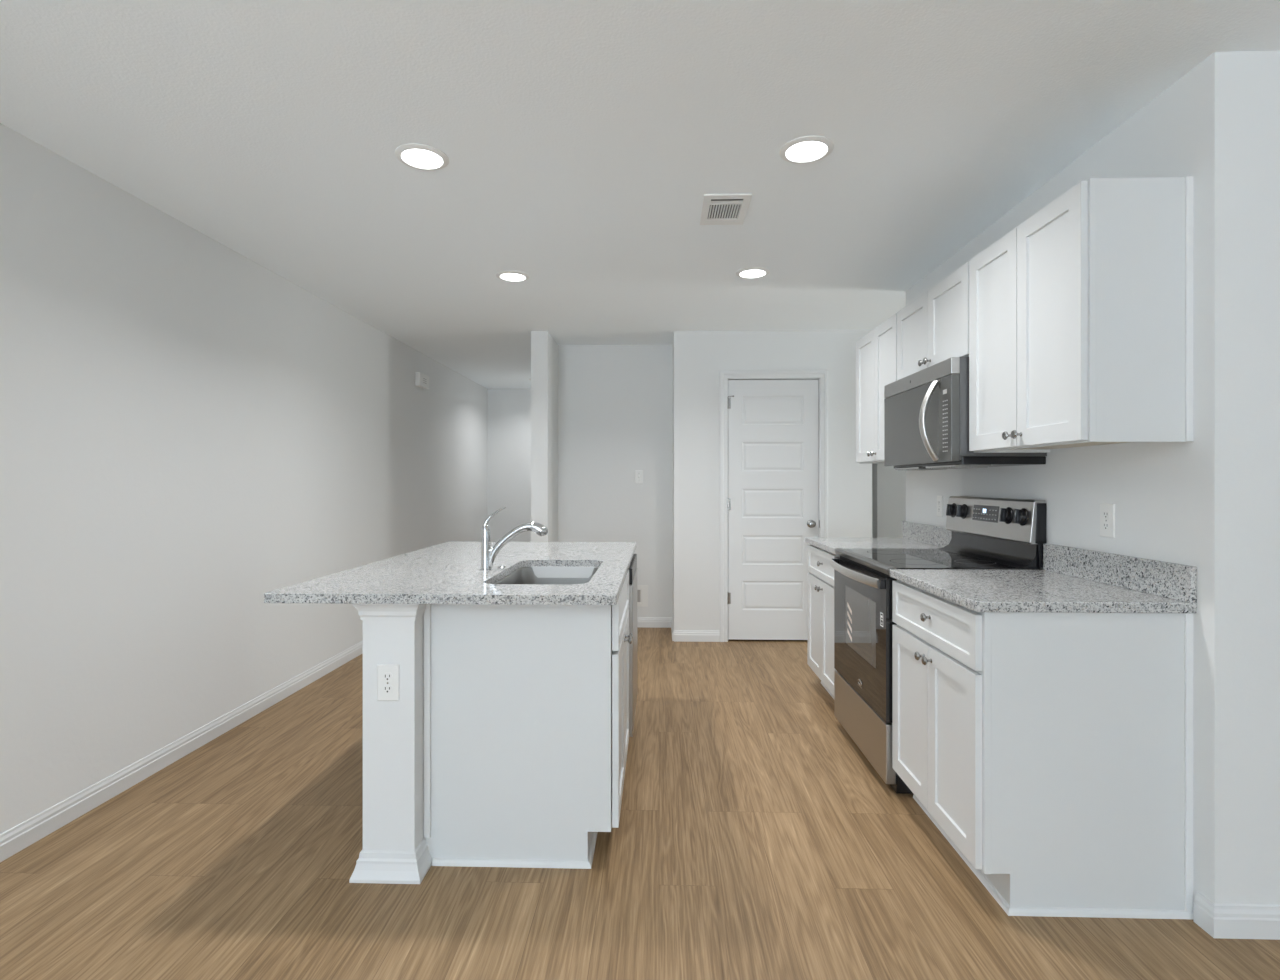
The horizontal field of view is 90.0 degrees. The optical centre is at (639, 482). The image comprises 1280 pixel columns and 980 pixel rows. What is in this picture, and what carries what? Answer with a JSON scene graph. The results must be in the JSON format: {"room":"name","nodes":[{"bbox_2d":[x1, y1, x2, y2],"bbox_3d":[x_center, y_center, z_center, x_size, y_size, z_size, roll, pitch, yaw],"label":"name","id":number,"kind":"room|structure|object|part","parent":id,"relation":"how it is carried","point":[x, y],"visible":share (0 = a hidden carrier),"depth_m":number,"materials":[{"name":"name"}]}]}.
{"room":"kitchen","nodes":[
{"label":"kitchen","id":0,"kind":"room"},
{"bbox_2d":[0,123,486,833],"bbox_3d":[-2.186,0.030,1.851,0.120,2.440,12.570,0,0,2],"label":"wall","id":1,"kind":"structure","parent":0,"point":[191,433],"depth_m":2.85,"materials":[{"name":"white paint"}]},
{"bbox_2d":[0,641,362,861],"bbox_3d":[-2.119,1.207,1.849,0.014,0.086,12.570,0,0,2],"label":"baseboard","id":2,"kind":"structure","parent":1,"relation":"attached to","point":[28,832],"depth_m":2.72,"materials":[{"name":"white paint"}]},
{"bbox_2d":[415,372,428,388],"bbox_3d":[-1.984,-0.927,5.836,0.046,0.125,0.240,0,0,2],"label":"door chime","id":3,"kind":"object","parent":1,"relation":"attached to","point":[421,380],"visible":1,"depth_m":5.78,"materials":[{"name":"white plastic"}]},
{"bbox_2d":[487,389,530,541],"bbox_3d":[-1.318,0.030,8.173,1.240,2.440,0.120,0,0,2],"label":"wall","id":4,"kind":"structure","parent":0,"point":[508,410],"depth_m":8.12,"materials":[{"name":"white paint"}]},
{"bbox_2d":[531,331,557,541],"bbox_3d":[-0.745,0.030,6.560,0.132,2.440,3.070,0,0,2],"label":"wall","id":5,"kind":"structure","parent":0,"point":[544,349],"depth_m":5.03,"materials":[{"name":"white paint"}]},
{"bbox_2d":[558,345,672,616],"bbox_3d":[-0.211,0.030,5.599,0.991,2.440,0.120,0,0,2],"label":"wall","id":6,"kind":"structure","parent":0,"point":[615,402],"depth_m":5.54,"materials":[{"name":"white paint"}]},
{"bbox_2d":[635,470,642,483],"bbox_3d":[-0.009,-0.048,5.524,0.070,0.115,0.018,0,0,2],"label":"light switch","id":7,"kind":"object","parent":6,"relation":"attached to","point":[638,473],"visible":1,"depth_m":5.53,"materials":[{"name":"white plastic"}]},
{"bbox_2d":[637,585,647,606],"bbox_3d":[-0.026,0.980,5.527,0.190,0.184,0.010,0,0,2],"label":"wall outlet","id":8,"kind":"object","parent":6,"relation":"attached to","point":[642,590],"visible":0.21,"depth_m":5.53,"materials":[{"name":"white plastic"}]},
{"bbox_2d":[0,0,1279,388],"bbox_3d":[1.052,-1.240,1.754,6.600,0.100,12.810,0,0,2],"label":"ceiling","id":9,"kind":"structure","parent":0,"point":[584,142],"depth_m":2.14,"materials":[{"name":"white paint"}]},
{"bbox_2d":[395,143,448,169],"bbox_3d":[-0.796,-1.185,2.340,0.188,0.009,0.188,0,0,2],"label":"recessed light","id":10,"kind":"object","parent":9,"relation":"in","point":[418,156],"visible":1,"depth_m":2.33,"materials":[{"name":"white plastic"}]},
{"bbox_2d":[496,271,528,281],"bbox_3d":[-0.733,-1.185,3.688,0.188,0.009,0.188,0,0,2],"label":"recessed light","id":11,"kind":"object","parent":9,"relation":"in","point":[511,276],"visible":1,"depth_m":3.68,"materials":[{"name":"white plastic"}]},
{"bbox_2d":[700,193,751,224],"bbox_3d":[0.368,-1.186,2.785,0.197,0.008,0.300,0,0,2],"label":"ceiling vent","id":12,"kind":"object","parent":9,"relation":"in","point":[717,209],"visible":1,"depth_m":2.77,"materials":[{"name":"white plastic"}]},
{"bbox_2d":[736,267,769,278],"bbox_3d":[0.639,-1.185,3.628,0.188,0.009,0.188,0,0,2],"label":"recessed light","id":13,"kind":"object","parent":9,"relation":"in","point":[751,272],"visible":1,"depth_m":3.61,"materials":[{"name":"white plastic"}]},
{"bbox_2d":[780,136,833,163],"bbox_3d":[0.595,-1.185,2.288,0.188,0.009,0.188,0,0,2],"label":"recessed light","id":14,"kind":"object","parent":9,"relation":"in","point":[805,149],"visible":1,"depth_m":2.28,"materials":[{"name":"white plastic"}]},
{"bbox_2d":[0,627,1279,979],"bbox_3d":[1.052,1.290,1.754,6.600,0.080,12.810,0,0,2],"label":"floor","id":15,"kind":"structure","parent":0,"point":[755,838],"depth_m":2.00,"materials":[{"name":"brown wood"}]},
{"bbox_2d":[349,604,431,883],"bbox_3d":[-0.792,0.812,2.106,0.223,0.876,0.223,0,0,2],"label":"island column","id":16,"kind":"structure","parent":15,"relation":"on","point":[395,850],"depth_m":2.02,"materials":[{"name":"white paint"}]},
{"bbox_2d":[377,664,398,700],"bbox_3d":[-0.795,0.632,2.018,0.070,0.115,0.008,0,0,2],"label":"wall outlet","id":17,"kind":"object","parent":16,"relation":"attached to","point":[387,674],"visible":1,"depth_m":2.02,"materials":[{"name":"white plastic"}]},
{"bbox_2d":[382,673,392,680],"bbox_3d":[-0.795,0.613,2.016,0.034,0.027,0.002,0,0,2],"label":"receptacle","id":18,"kind":"object","parent":17,"relation":"attached to","point":[385,676],"depth_m":2.01,"materials":[{"name":"white plastic"}]},
{"bbox_2d":[382,685,392,693],"bbox_3d":[-0.795,0.651,2.016,0.034,0.027,0.002,0,0,2],"label":"receptacle","id":19,"kind":"object","parent":17,"relation":"attached to","point":[386,689],"depth_m":2.01,"materials":[{"name":"white plastic"}]},
{"bbox_3d":[-0.792,0.404,2.106,0.211,0.060,0.211,0,0,2],"label":"crown moulding","id":20,"kind":"part","parent":16,"relation":"part of","materials":[{"name":"white paint"}]},
{"bbox_3d":[-0.792,1.207,2.106,0.223,0.086,0.223,0,0,2],"label":"moulding","id":21,"kind":"part","parent":16,"relation":"part of","materials":[{"name":"white paint"}]},
{"bbox_2d":[423,566,632,868],"bbox_3d":[-0.363,0.812,2.467,0.669,0.876,0.781,0,0,2],"label":"base cabinet","id":22,"kind":"object","parent":15,"relation":"on","point":[526,707],"visible":0.95,"depth_m":2.09,"materials":[{"name":"white paint"}]},
{"bbox_2d":[264,542,635,604],"bbox_3d":[-0.596,0.359,2.838,1.100,0.030,1.742,0,0,2],"label":"countertop","id":23,"kind":"structure","parent":22,"relation":"on","point":[447,572],"depth_m":2.29,"materials":[{"name":"stone"}]},
{"bbox_2d":[479,507,547,570],"bbox_3d":[-0.496,0.220,2.516,0.273,0.248,0.052,0,0,2],"label":"kitchen faucet","id":24,"kind":"object","parent":23,"relation":"on","point":[488,553],"visible":1,"depth_m":2.50,"materials":[{"name":"silver metal"}]},
{"bbox_3d":[-0.577,0.146,2.518,0.099,0.100,0.024,0,0,2],"label":"lever","id":25,"kind":"part","parent":24,"relation":"part of","materials":[{"name":"silver metal"}]},
{"bbox_3d":[-0.516,0.243,2.516,0.177,0.174,0.033,0,0,2],"label":"spout","id":26,"kind":"part","parent":24,"relation":"part of","materials":[{"name":"silver metal"}]},
{"bbox_2d":[495,567,598,584],"bbox_3d":[-0.351,0.495,2.504,0.409,0.239,0.729,0,0,2],"label":"sink","id":27,"kind":"object","parent":23,"relation":"in","point":[524,575],"visible":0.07,"depth_m":2.83,"materials":[{"name":"metal"}]},
{"bbox_3d":[-0.407,1.241,2.469,0.522,0.018,0.781,0,0,2],"label":"shoe moulding","id":28,"kind":"part","parent":22,"relation":"part of","materials":[{"name":"white paint"}]},
{"bbox_3d":[-0.083,0.755,2.465,0.001,0.763,0.767,0,0,2],"label":"frame","id":29,"kind":"part","parent":22,"relation":"part of","materials":[{"name":"white paint"}]},
{"bbox_3d":[-0.075,0.846,2.277,0.021,0.565,0.372,0,0,2],"label":"door","id":30,"kind":"part","parent":22,"relation":"part of","materials":[{"name":"white paint"}]},
{"bbox_3d":[-0.069,0.468,2.465,0.021,0.164,0.748,0,0,2],"label":"drawer","id":31,"kind":"part","parent":22,"relation":"part of","materials":[{"name":"white paint"}]},
{"bbox_3d":[-0.064,0.846,2.653,0.021,0.565,0.372,0,0,2],"label":"door","id":32,"kind":"part","parent":22,"relation":"part of","materials":[{"name":"white paint"}]},
{"bbox_3d":[-0.045,0.600,2.434,0.030,0.030,0.030,0,0,2],"label":"knob","id":33,"kind":"part","parent":22,"relation":"part of","materials":[{"name":"silver metal"}]},
{"bbox_2d":[629,554,636,736],"bbox_3d":[-0.337,0.816,3.162,0.629,0.868,0.602,0,0,2],"label":"dishwasher","id":34,"kind":"object","parent":15,"relation":"on","point":[633,566],"visible":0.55,"depth_m":2.91,"materials":[{"name":"black metal"}]},
{"bbox_3d":[-0.043,0.420,3.154,0.035,0.072,0.600,0,0,2],"label":"control panel","id":35,"kind":"part","parent":34,"relation":"part of","materials":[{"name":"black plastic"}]},
{"bbox_2d":[637,617,673,640],"bbox_3d":[-0.287,1.207,5.269,1.123,0.086,0.544,0,0,2],"label":"baseboard","id":36,"kind":"structure","parent":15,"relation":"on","point":[647,622],"depth_m":5.52,"materials":[{"name":"white paint"}]},
{"bbox_2d":[807,544,839,699],"bbox_3d":[1.323,0.812,3.644,0.641,0.876,0.680,0,0,2],"label":"base cabinet","id":37,"kind":"object","parent":15,"relation":"on","point":[820,579],"visible":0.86,"depth_m":3.65,"materials":[{"name":"white paint"}]},
{"bbox_3d":[1.048,0.847,3.819,0.020,0.567,0.330,0,0,2],"label":"door","id":38,"kind":"part","parent":37,"relation":"part of","materials":[{"name":"white paint"}]},
{"bbox_3d":[1.043,0.469,3.653,0.020,0.162,0.664,0,0,2],"label":"drawer","id":39,"kind":"part","parent":37,"relation":"part of","materials":[{"name":"white paint"}]},
{"bbox_3d":[1.122,1.241,3.650,0.013,0.018,0.680,0,0,2],"label":"shoe moulding","id":40,"kind":"part","parent":37,"relation":"part of","materials":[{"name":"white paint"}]},
{"bbox_3d":[1.038,0.847,3.486,0.020,0.567,0.330,0,0,2],"label":"door","id":41,"kind":"part","parent":37,"relation":"part of","materials":[{"name":"white paint"}]},
{"bbox_2d":[805,521,951,554],"bbox_3d":[1.334,0.307,3.650,0.620,0.134,0.693,0,0,2],"label":"countertop","id":42,"kind":"structure","parent":37,"relation":"on","point":[914,535],"depth_m":3.61,"materials":[{"name":"stone"}]},
{"bbox_2d":[830,496,1045,793],"bbox_3d":[1.276,0.660,2.920,0.684,1.180,0.761,0,0,2],"label":"range","id":43,"kind":"object","parent":15,"relation":"on","point":[987,533],"visible":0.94,"depth_m":2.79,"materials":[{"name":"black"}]},
{"bbox_3d":[0.955,0.408,2.929,0.042,0.038,0.705,0,0,2],"label":"handle","id":44,"kind":"part","parent":43,"relation":"part of","materials":[{"name":"metal"}]},
{"bbox_3d":[1.011,0.671,2.928,0.038,0.574,0.753,0,0,2],"label":"door","id":45,"kind":"part","parent":43,"relation":"part of","materials":[{"name":"black glass"}]},
{"bbox_3d":[1.013,0.355,2.928,0.039,0.034,0.761,0,0,2],"label":"trim","id":46,"kind":"part","parent":43,"relation":"part of","materials":[{"name":"metal"}]},
{"bbox_3d":[1.012,1.085,2.928,0.040,0.239,0.753,0,0,2],"label":"drawer","id":47,"kind":"part","parent":43,"relation":"part of","materials":[{"name":"silver metal"}]},
{"bbox_3d":[0.972,0.409,2.571,0.022,0.035,0.024,0,0,2],"label":"handle mount","id":48,"kind":"part","parent":43,"relation":"part of","materials":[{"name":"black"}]},
{"bbox_2d":[843,548,1041,569],"bbox_3d":[1.307,0.347,2.919,0.590,0.015,0.761,0,0,2],"label":"cooktop","id":49,"kind":"object","parent":43,"relation":"in","point":[874,558],"depth_m":2.81,"materials":[{"name":"black glass"}]},
{"bbox_3d":[1.560,0.140,3.215,0.041,0.072,0.072,0,0,2],"label":"knob","id":50,"kind":"part","parent":43,"relation":"part of","materials":[{"name":"black plastic"}]},
{"bbox_3d":[1.556,0.140,3.105,0.041,0.072,0.072,0,0,2],"label":"knob","id":51,"kind":"part","parent":43,"relation":"part of","materials":[{"name":"black plastic"}]},
{"bbox_3d":[1.587,0.158,2.911,0.060,0.175,0.751,0,0,2],"label":"control panel","id":52,"kind":"part","parent":43,"relation":"part of","materials":[{"name":"silver metal"}]},
{"bbox_3d":[1.545,0.140,2.710,0.041,0.072,0.072,0,0,2],"label":"knob","id":53,"kind":"part","parent":43,"relation":"part of","materials":[{"name":"black plastic"}]},
{"bbox_3d":[1.542,0.140,2.600,0.041,0.072,0.072,0,0,2],"label":"knob","id":54,"kind":"part","parent":43,"relation":"part of","materials":[{"name":"black plastic"}]},
{"bbox_2d":[892,580,1192,918],"bbox_3d":[1.280,0.812,2.187,0.641,0.876,0.694,0,0,2],"label":"base cabinet","id":55,"kind":"object","parent":15,"relation":"on","point":[1052,752],"visible":0.98,"depth_m":1.85,"materials":[{"name":"white paint"}]},
{"bbox_3d":[1.004,0.847,2.369,0.020,0.567,0.331,0,0,2],"label":"door","id":56,"kind":"part","parent":55,"relation":"part of","materials":[{"name":"white paint"}]},
{"bbox_3d":[0.976,0.605,2.232,0.030,0.030,0.030,0,0,2],"label":"knob","id":57,"kind":"part","parent":55,"relation":"part of","materials":[{"name":"silver metal"}]},
{"bbox_3d":[0.983,0.464,2.202,0.030,0.030,0.030,0,0,2],"label":"knob","id":58,"kind":"part","parent":55,"relation":"part of","materials":[{"name":"silver metal"}]},
{"bbox_3d":[0.974,0.605,2.173,0.030,0.030,0.030,0,0,2],"label":"knob","id":59,"kind":"part","parent":55,"relation":"part of","materials":[{"name":"silver metal"}]},
{"bbox_3d":[1.000,0.469,2.202,0.020,0.162,0.665,0,0,2],"label":"drawer","id":60,"kind":"part","parent":55,"relation":"part of","materials":[{"name":"white paint"}]},
{"bbox_3d":[1.010,0.755,2.201,0.001,0.763,0.681,0,0,2],"label":"frame","id":61,"kind":"part","parent":55,"relation":"part of","materials":[{"name":"white paint"}]},
{"bbox_3d":[0.995,0.847,2.035,0.020,0.567,0.331,0,0,2],"label":"door","id":62,"kind":"part","parent":55,"relation":"part of","materials":[{"name":"white paint"}]},
{"bbox_2d":[890,543,1196,612],"bbox_3d":[1.290,0.307,2.185,0.620,0.134,0.700,0,0,2],"label":"countertop","id":63,"kind":"structure","parent":55,"relation":"on","point":[1071,579],"depth_m":2.02,"materials":[{"name":"stone"}]},
{"bbox_3d":[1.336,1.241,2.185,0.528,0.018,0.694,0,0,2],"label":"shoe moulding","id":64,"kind":"part","parent":55,"relation":"part of","materials":[{"name":"white paint"}]},
{"bbox_2d":[673,330,871,629],"bbox_3d":[1.062,0.030,5.746,1.547,2.440,1.450,0,0,2],"label":"wall","id":65,"kind":"structure","parent":0,"point":[699,357],"depth_m":5.04,"materials":[{"name":"white paint"}]},
{"bbox_2d":[674,630,719,641],"bbox_3d":[0.446,1.207,5.032,0.357,0.086,0.014,0,0,2],"label":"baseboard","id":66,"kind":"structure","parent":65,"relation":"attached to","point":[679,635],"depth_m":5.03,"materials":[{"name":"white paint"}]},
{"bbox_2d":[727,380,819,639],"bbox_3d":[1.045,0.214,5.008,0.724,2.040,0.100,0,0,2],"label":"door","id":67,"kind":"structure","parent":65,"relation":"in","point":[773,498],"depth_m":5.03,"materials":[{"name":"white paint"}]},
{"bbox_3d":[1.338,0.323,4.982,0.062,0.062,0.065,0,0,2],"label":"knob","id":68,"kind":"part","parent":67,"relation":"part of","materials":[{"name":"silver metal"}]},
{"bbox_2d":[719,370,827,641],"bbox_3d":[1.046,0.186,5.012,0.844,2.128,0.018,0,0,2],"label":"trim","id":69,"kind":"structure","parent":65,"relation":"attached to","point":[733,374],"depth_m":5.01,"materials":[{"name":"white paint"}]},
{"bbox_2d":[872,464,905,537],"bbox_3d":[3.205,0.030,5.907,2.344,2.440,1.000,0,0,2],"label":"wall","id":70,"kind":"structure","parent":0,"point":[888,483],"depth_m":5.44,"materials":[{"name":"white paint"}]},
{"bbox_2d":[906,51,1258,904],"bbox_3d":[1.680,0.030,2.874,0.118,2.440,2.215,0,0,2],"label":"wall","id":71,"kind":"structure","parent":0,"point":[1196,502],"depth_m":1.79,"materials":[{"name":"white paint"}]},
{"bbox_2d":[856,313,896,463],"bbox_3d":[1.474,-0.499,3.640,0.340,0.762,0.683,0,0,2],"label":"upper cabinet","id":72,"kind":"object","parent":71,"relation":"attached to","point":[876,351],"visible":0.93,"depth_m":3.66,"materials":[{"name":"white paint"}]},
{"bbox_3d":[1.348,-0.500,3.813,0.019,0.752,0.334,0,0,2],"label":"door","id":73,"kind":"part","parent":72,"relation":"part of","materials":[{"name":"white paint"}]},
{"bbox_3d":[1.338,-0.500,3.476,0.019,0.752,0.334,0,0,2],"label":"door","id":74,"kind":"part","parent":72,"relation":"part of","materials":[{"name":"white paint"}]},
{"bbox_2d":[902,521,951,546],"bbox_3d":[1.634,0.292,3.641,0.020,0.104,0.693,0,0,2],"label":"backsplash","id":75,"kind":"structure","parent":71,"relation":"attached to","point":[930,534],"depth_m":3.63,"materials":[{"name":"stone"}]},
{"bbox_2d":[897,262,968,379],"bbox_3d":[1.452,-0.693,2.915,0.340,0.375,0.765,0,0,2],"label":"upper cabinet","id":76,"kind":"object","parent":71,"relation":"attached to","point":[933,328],"visible":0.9,"depth_m":2.85,"materials":[{"name":"white paint"}]},
{"bbox_3d":[1.327,-0.694,3.107,0.019,0.365,0.375,0,0,2],"label":"door","id":77,"kind":"part","parent":76,"relation":"part of","materials":[{"name":"white paint"}]},
{"bbox_3d":[1.296,-0.550,2.891,0.030,0.030,0.030,0,0,2],"label":"knob","id":78,"kind":"part","parent":76,"relation":"part of","materials":[{"name":"silver metal"}]},
{"bbox_3d":[1.316,-0.694,2.730,0.019,0.365,0.375,0,0,2],"label":"door","id":79,"kind":"part","parent":76,"relation":"part of","materials":[{"name":"white paint"}]},
{"bbox_2d":[884,356,1046,469],"bbox_3d":[1.397,-0.281,2.916,0.446,0.439,0.759,0,0,2],"label":"microwave","id":80,"kind":"object","parent":76,"relation":"attached to","point":[926,411],"visible":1,"depth_m":2.67,"materials":[{"name":"grey metal"}]},
{"bbox_3d":[1.265,-0.258,2.920,0.033,0.348,0.759,0,0,2],"label":"door","id":81,"kind":"part","parent":80,"relation":"part of","materials":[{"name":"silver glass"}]},
{"bbox_3d":[1.205,-0.258,2.670,0.076,0.336,0.038,0,0,2],"label":"handle","id":82,"kind":"part","parent":80,"relation":"part of","materials":[{"name":"metal"}]},
{"bbox_3d":[1.284,-0.295,2.920,0.006,0.410,0.759,0,0,2],"label":"frame","id":83,"kind":"part","parent":80,"relation":"part of","materials":[{"name":"grey metal"}]},
{"bbox_2d":[937,496,942,516],"bbox_3d":[1.635,0.130,3.493,0.008,0.115,0.070,0,0,2],"label":"wall outlet","id":84,"kind":"object","parent":71,"relation":"attached to","point":[939,498],"visible":1,"depth_m":3.48,"materials":[{"name":"white plastic"}]},
{"bbox_2d":[969,176,1192,452],"bbox_3d":[1.431,-0.499,2.187,0.340,0.762,0.688,0,0,2],"label":"upper cabinet","id":85,"kind":"object","parent":71,"relation":"attached to","point":[1081,314],"visible":1,"depth_m":1.86,"materials":[{"name":"white paint"}]},
{"bbox_3d":[1.305,-0.500,2.362,0.019,0.752,0.334,0,0,2],"label":"door","id":86,"kind":"part","parent":85,"relation":"part of","materials":[{"name":"white paint"}]},
{"bbox_3d":[1.276,-0.163,2.222,0.030,0.030,0.030,0,0,2],"label":"knob","id":87,"kind":"part","parent":85,"relation":"part of","materials":[{"name":"silver metal"}]},
{"bbox_3d":[1.275,-0.163,2.166,0.030,0.030,0.030,0,0,2],"label":"knob","id":88,"kind":"part","parent":85,"relation":"part of","materials":[{"name":"silver metal"}]},
{"bbox_3d":[1.295,-0.500,2.025,0.019,0.752,0.334,0,0,2],"label":"door","id":89,"kind":"part","parent":85,"relation":"part of","materials":[{"name":"white paint"}]},
{"bbox_3d":[1.460,-0.136,2.189,0.262,0.012,0.654,0,0,2],"label":"panel","id":90,"kind":"part","parent":85,"relation":"part of","materials":[{"name":"beige wood"}]},
{"bbox_2d":[1100,503,1114,537],"bbox_3d":[1.596,0.130,2.189,0.008,0.115,0.070,0,0,2],"label":"wall outlet","id":91,"kind":"object","parent":71,"relation":"attached to","point":[1107,511],"visible":1,"depth_m":2.18,"materials":[{"name":"white plastic"}]},
{"bbox_2d":[1102,511,1109,518],"bbox_3d":[1.594,0.111,2.189,0.002,0.027,0.034,0,0,2],"label":"receptacle","id":92,"kind":"object","parent":91,"relation":"attached to","point":[1105,514],"depth_m":2.19,"materials":[{"name":"white plastic"}]},
{"bbox_2d":[1102,522,1109,529],"bbox_3d":[1.594,0.149,2.189,0.002,0.027,0.034,0,0,2],"label":"receptacle","id":93,"kind":"object","parent":91,"relation":"attached to","point":[1105,525],"depth_m":2.19,"materials":[{"name":"white plastic"}]},
{"bbox_2d":[1043,543,1196,602],"bbox_3d":[1.590,0.292,2.176,0.020,0.104,0.700,0,0,2],"label":"backsplash","id":94,"kind":"structure","parent":71,"relation":"attached to","point":[1175,581],"depth_m":2.07,"materials":[{"name":"stone"}]},
{"bbox_2d":[1259,51,1279,904],"bbox_3d":[2.981,0.030,1.787,2.547,2.440,0.120,0,0,2],"label":"wall","id":95,"kind":"structure","parent":0,"point":[1269,61],"depth_m":1.76,"materials":[{"name":"white paint"}]},
{"bbox_2d":[1193,891,1279,939],"bbox_3d":[2.914,1.207,1.749,2.679,0.086,0.067,0,0,2],"label":"baseboard","id":96,"kind":"structure","parent":95,"relation":"attached to","point":[1225,921],"depth_m":1.75,"materials":[{"name":"white paint"}]}
]}

